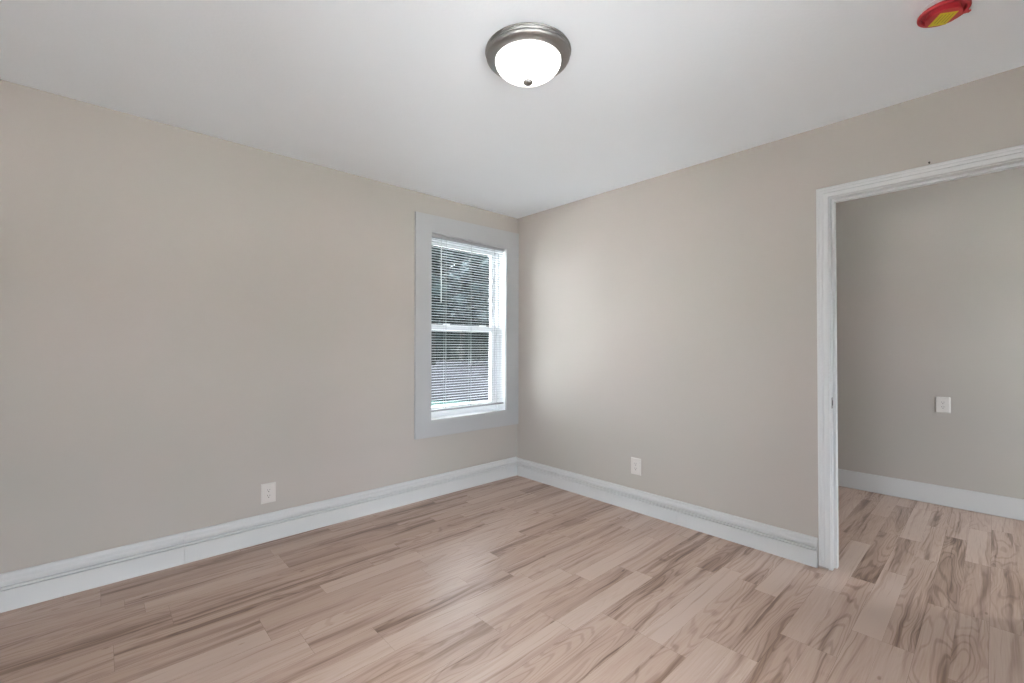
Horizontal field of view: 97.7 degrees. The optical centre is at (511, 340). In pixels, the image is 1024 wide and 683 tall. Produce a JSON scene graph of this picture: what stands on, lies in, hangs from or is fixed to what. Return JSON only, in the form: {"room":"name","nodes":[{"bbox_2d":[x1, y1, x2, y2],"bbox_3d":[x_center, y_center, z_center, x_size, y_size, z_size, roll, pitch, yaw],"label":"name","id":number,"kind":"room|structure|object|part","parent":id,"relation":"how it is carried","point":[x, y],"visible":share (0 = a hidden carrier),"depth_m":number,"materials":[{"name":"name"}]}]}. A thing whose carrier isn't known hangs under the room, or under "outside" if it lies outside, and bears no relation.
{"room":"empty bedroom","nodes":[
{"label":"empty bedroom","id":0,"kind":"room"},
{"bbox_2d":[0,79,517,573],"bbox_3d":[-0.731,0.126,3.682,6.029,2.600,0.200,1,-1,-43],"label":"wall","id":1,"kind":"structure","parent":0,"point":[191,322],"depth_m":2.52,"materials":[{"name":"beige paint"}]},
{"bbox_2d":[0,457,516,612],"bbox_3d":[-1.340,1.169,2.955,3.772,0.170,0.021,1,-1,-43],"label":"baseboard","id":2,"kind":"structure","parent":1,"relation":"attached to","point":[24,587],"depth_m":2.59,"materials":[{"name":"white paint"}]},
{"bbox_2d":[261,482,275,503],"bbox_3d":[-1.522,0.956,2.797,0.084,0.122,0.009,1,-1,-43],"label":"wall outlet","id":3,"kind":"object","parent":1,"relation":"attached to","point":[268,490],"visible":1,"depth_m":2.79,"materials":[{"name":"beige plastic"}]},
{"bbox_2d":[266,487,271,498],"bbox_3d":[-1.520,0.956,2.795,0.035,0.069,0.003,1,-1,-43],"label":"receptacle","id":4,"kind":"object","parent":3,"relation":"attached to","point":[268,489],"depth_m":2.80,"materials":[{"name":"beige plastic"}]},
{"bbox_2d":[414,211,518,439],"bbox_3d":[-0.431,-0.116,3.970,1.118,1.810,0.249,1,-1,-43],"label":"window","id":5,"kind":"structure","parent":1,"relation":"in","point":[427,424],"depth_m":3.93,"materials":[{"name":"grey paint"}]},
{"bbox_3d":[-0.479,-0.477,4.021,0.809,0.791,0.034,1,-1,-43],"label":"sash","id":6,"kind":"part","parent":5,"relation":"part of","materials":[{"name":"white plastic"}]},
{"bbox_3d":[-0.453,0.254,3.982,0.809,0.766,0.035,1,-1,-43],"label":"sash","id":7,"kind":"part","parent":5,"relation":"part of","materials":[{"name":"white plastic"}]},
{"bbox_3d":[-0.472,0.643,3.996,0.813,0.012,0.140,1,-1,-43],"label":"sill","id":8,"kind":"part","parent":5,"relation":"part of","materials":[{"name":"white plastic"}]},
{"bbox_2d":[431,233,504,411],"bbox_3d":[-0.371,-0.142,3.901,0.811,1.460,0.044,1,-1,-43],"label":"window blind","id":9,"kind":"object","parent":5,"relation":"attached to","point":[436,236],"visible":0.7,"depth_m":3.88,"materials":[{"name":"white plastic"}]},
{"bbox_3d":[-0.560,-0.130,3.734,0.029,1.418,0.005,-1,-1,39],"label":"ladder cord","id":10,"kind":"part","parent":9,"relation":"part of","materials":[{"name":"white fabric"}]},
{"bbox_3d":[-0.377,0.580,3.896,0.795,0.016,0.022,1,-1,-43],"label":"rail","id":11,"kind":"part","parent":9,"relation":"part of","materials":[{"name":"white plastic"}]},
{"bbox_3d":[-0.368,-0.127,3.912,0.029,1.418,0.005,-1,-1,39],"label":"ladder cord","id":12,"kind":"part","parent":9,"relation":"part of","materials":[{"name":"white fabric"}]},
{"bbox_3d":[-0.171,-0.124,4.094,0.029,1.418,0.005,-1,-1,39],"label":"ladder cord","id":13,"kind":"part","parent":9,"relation":"part of","materials":[{"name":"white fabric"}]},
{"bbox_2d":[431,245,467,364],"bbox_3d":[-7.418,-4.289,41.114,6.303,13.383,6.440,1,-1,-43],"label":"tree","id":14,"kind":"object","parent":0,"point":[434,318],"visible":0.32,"depth_m":39.94,"materials":[{"name":"green plant"}]},
{"bbox_3d":[-7.449,-6.188,41.107,6.400,9.587,6.440,1,-1,-43],"label":"crown","id":15,"kind":"part","parent":14,"relation":"part of","materials":[{"name":"green plant"}]},
{"bbox_2d":[464,253,489,326],"bbox_3d":[-1.774,-3.963,41.765,6.368,12.774,6.017,1,-1,-43],"label":"tree","id":16,"kind":"object","parent":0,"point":[485,309],"visible":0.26,"depth_m":40.25,"materials":[{"name":"green plant"}]},
{"bbox_2d":[0,475,1023,682],"bbox_3d":[0.988,1.318,1.804,5.689,0.150,4.930,1,-1,-43],"label":"floor","id":17,"kind":"structure","parent":0,"point":[514,579],"depth_m":2.08,"materials":[{"name":"brown wood"}]},
{"bbox_2d":[0,0,1023,218],"bbox_3d":[0.987,-1.401,1.849,6.029,0.410,5.250,1,-1,-43],"label":"ceiling","id":18,"kind":"structure","parent":0,"point":[406,94],"depth_m":2.00,"materials":[{"name":"white paint"}]},
{"bbox_2d":[485,22,570,86],"bbox_3d":[0.067,-1.130,1.861,0.357,0.137,0.357,1,-1,-43],"label":"ceiling lamp","id":19,"kind":"object","parent":18,"relation":"attached to","point":[524,54],"visible":1,"depth_m":1.77,"materials":[{"name":"white glass"}]},
{"bbox_3d":[0.067,-1.125,1.861,0.271,0.075,0.271,1,-1,-43],"label":"lamp shade","id":20,"kind":"part","parent":19,"relation":"part of","materials":[{"name":"white glass"}]},
{"bbox_2d":[917,0,971,27],"bbox_3d":[1.544,-1.175,1.600,0.142,0.048,0.142,1,-1,-43],"label":"smoke detector","id":21,"kind":"object","parent":18,"relation":"attached to","point":[937,13],"visible":1,"depth_m":1.58,"materials":[{"name":"red plastic"}]},
{"bbox_2d":[517,66,1023,569],"bbox_3d":[1.471,-0.011,2.825,0.120,2.860,4.050,1,-1,-43],"label":"wall","id":22,"kind":"structure","parent":0,"point":[668,322],"depth_m":2.93,"materials":[{"name":"beige paint"}]},
{"bbox_2d":[631,457,640,475],"bbox_3d":[0.918,0.935,3.313,0.009,0.122,0.084,1,-1,-43],"label":"wall outlet","id":23,"kind":"object","parent":22,"relation":"attached to","point":[635,462],"visible":1,"depth_m":3.31,"materials":[{"name":"beige plastic"}]},
{"bbox_2d":[634,461,637,470],"bbox_3d":[0.916,0.935,3.312,0.003,0.069,0.035,1,-1,-43],"label":"receptacle","id":24,"kind":"object","parent":23,"relation":"attached to","point":[635,462],"depth_m":3.31,"materials":[{"name":"beige plastic"}]},
{"bbox_2d":[516,458,817,567],"bbox_3d":[1.417,1.173,2.761,0.021,0.170,4.050,1,-1,-43],"label":"baseboard","id":25,"kind":"structure","parent":22,"relation":"attached to","point":[791,545],"depth_m":3.01,"materials":[{"name":"white paint"}]},
{"bbox_2d":[816,144,1023,570],"bbox_3d":[2.064,0.203,2.181,0.153,2.092,0.942,1,-1,-43],"label":"door frame","id":26,"kind":"structure","parent":22,"relation":"in","point":[827,198],"depth_m":2.44,"materials":[{"name":"white paint"}]},
{"bbox_2d":[836,167,1023,498],"bbox_3d":[3.192,0.005,3.735,0.200,2.860,5.050,1,-1,-43],"label":"wall","id":27,"kind":"structure","parent":0,"point":[930,278],"depth_m":3.48,"materials":[{"name":"beige paint"}]},
{"bbox_2d":[838,469,1023,520],"bbox_3d":[3.500,1.192,3.223,0.016,0.147,3.500,1,-1,-43],"label":"baseboard","id":28,"kind":"structure","parent":27,"relation":"attached to","point":[997,505],"depth_m":3.45,"materials":[{"name":"white paint"}]},
{"bbox_2d":[935,396,950,412],"bbox_3d":[3.315,0.498,3.440,0.009,0.122,0.084,1,-1,-43],"label":"wall outlet","id":29,"kind":"object","parent":27,"relation":"attached to","point":[942,404],"visible":1,"depth_m":3.44,"materials":[{"name":"beige plastic"}]},
{"bbox_2d":[940,400,945,409],"bbox_3d":[3.313,0.498,3.438,0.003,0.069,0.035,1,-1,-43],"label":"receptacle","id":30,"kind":"object","parent":29,"relation":"attached to","point":[942,402],"depth_m":3.44,"materials":[{"name":"beige plastic"}]},
{"label":"outside","id":31,"kind":"structure","parent":0,"visible":0},
{"bbox_2d":[431,401,482,406],"bbox_3d":[-16.979,2.085,18.326,300.000,0.200,350.000,1,-1,-43],"label":"lawn","id":32,"kind":"structure","parent":31,"point":[438,402],"depth_m":14.04,"materials":[{"name":"plant"}]},
{"bbox_2d":[435,313,488,359],"bbox_3d":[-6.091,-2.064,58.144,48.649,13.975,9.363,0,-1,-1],"label":"hedge","id":33,"kind":"object","parent":32,"relation":"on","point":[449,351],"visible":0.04,"depth_m":55.38,"materials":[{"name":"green plant"}]},
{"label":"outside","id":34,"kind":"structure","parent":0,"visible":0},
{"bbox_2d":[431,360,488,400],"bbox_3d":[-1.505,2.291,37.222,51.000,0.080,45.500,0,-1,0],"label":"driveway","id":35,"kind":"structure","parent":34,"point":[472,367],"depth_m":22.70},
{"bbox_2d":[446,251,473,360],"bbox_3d":[-5.748,-5.705,52.205,6.729,16.525,7.186,0,-1,-4],"label":"tree","id":36,"kind":"object","parent":35,"relation":"on","point":[461,357],"visible":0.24,"depth_m":51.03,"materials":[{"name":"green plant"}]},
{"bbox_3d":[-5.743,-8.088,52.238,6.729,11.756,7.186,0,-1,-4],"label":"crown","id":37,"kind":"part","parent":36,"relation":"part of","materials":[{"name":"green plant"}]}
]}

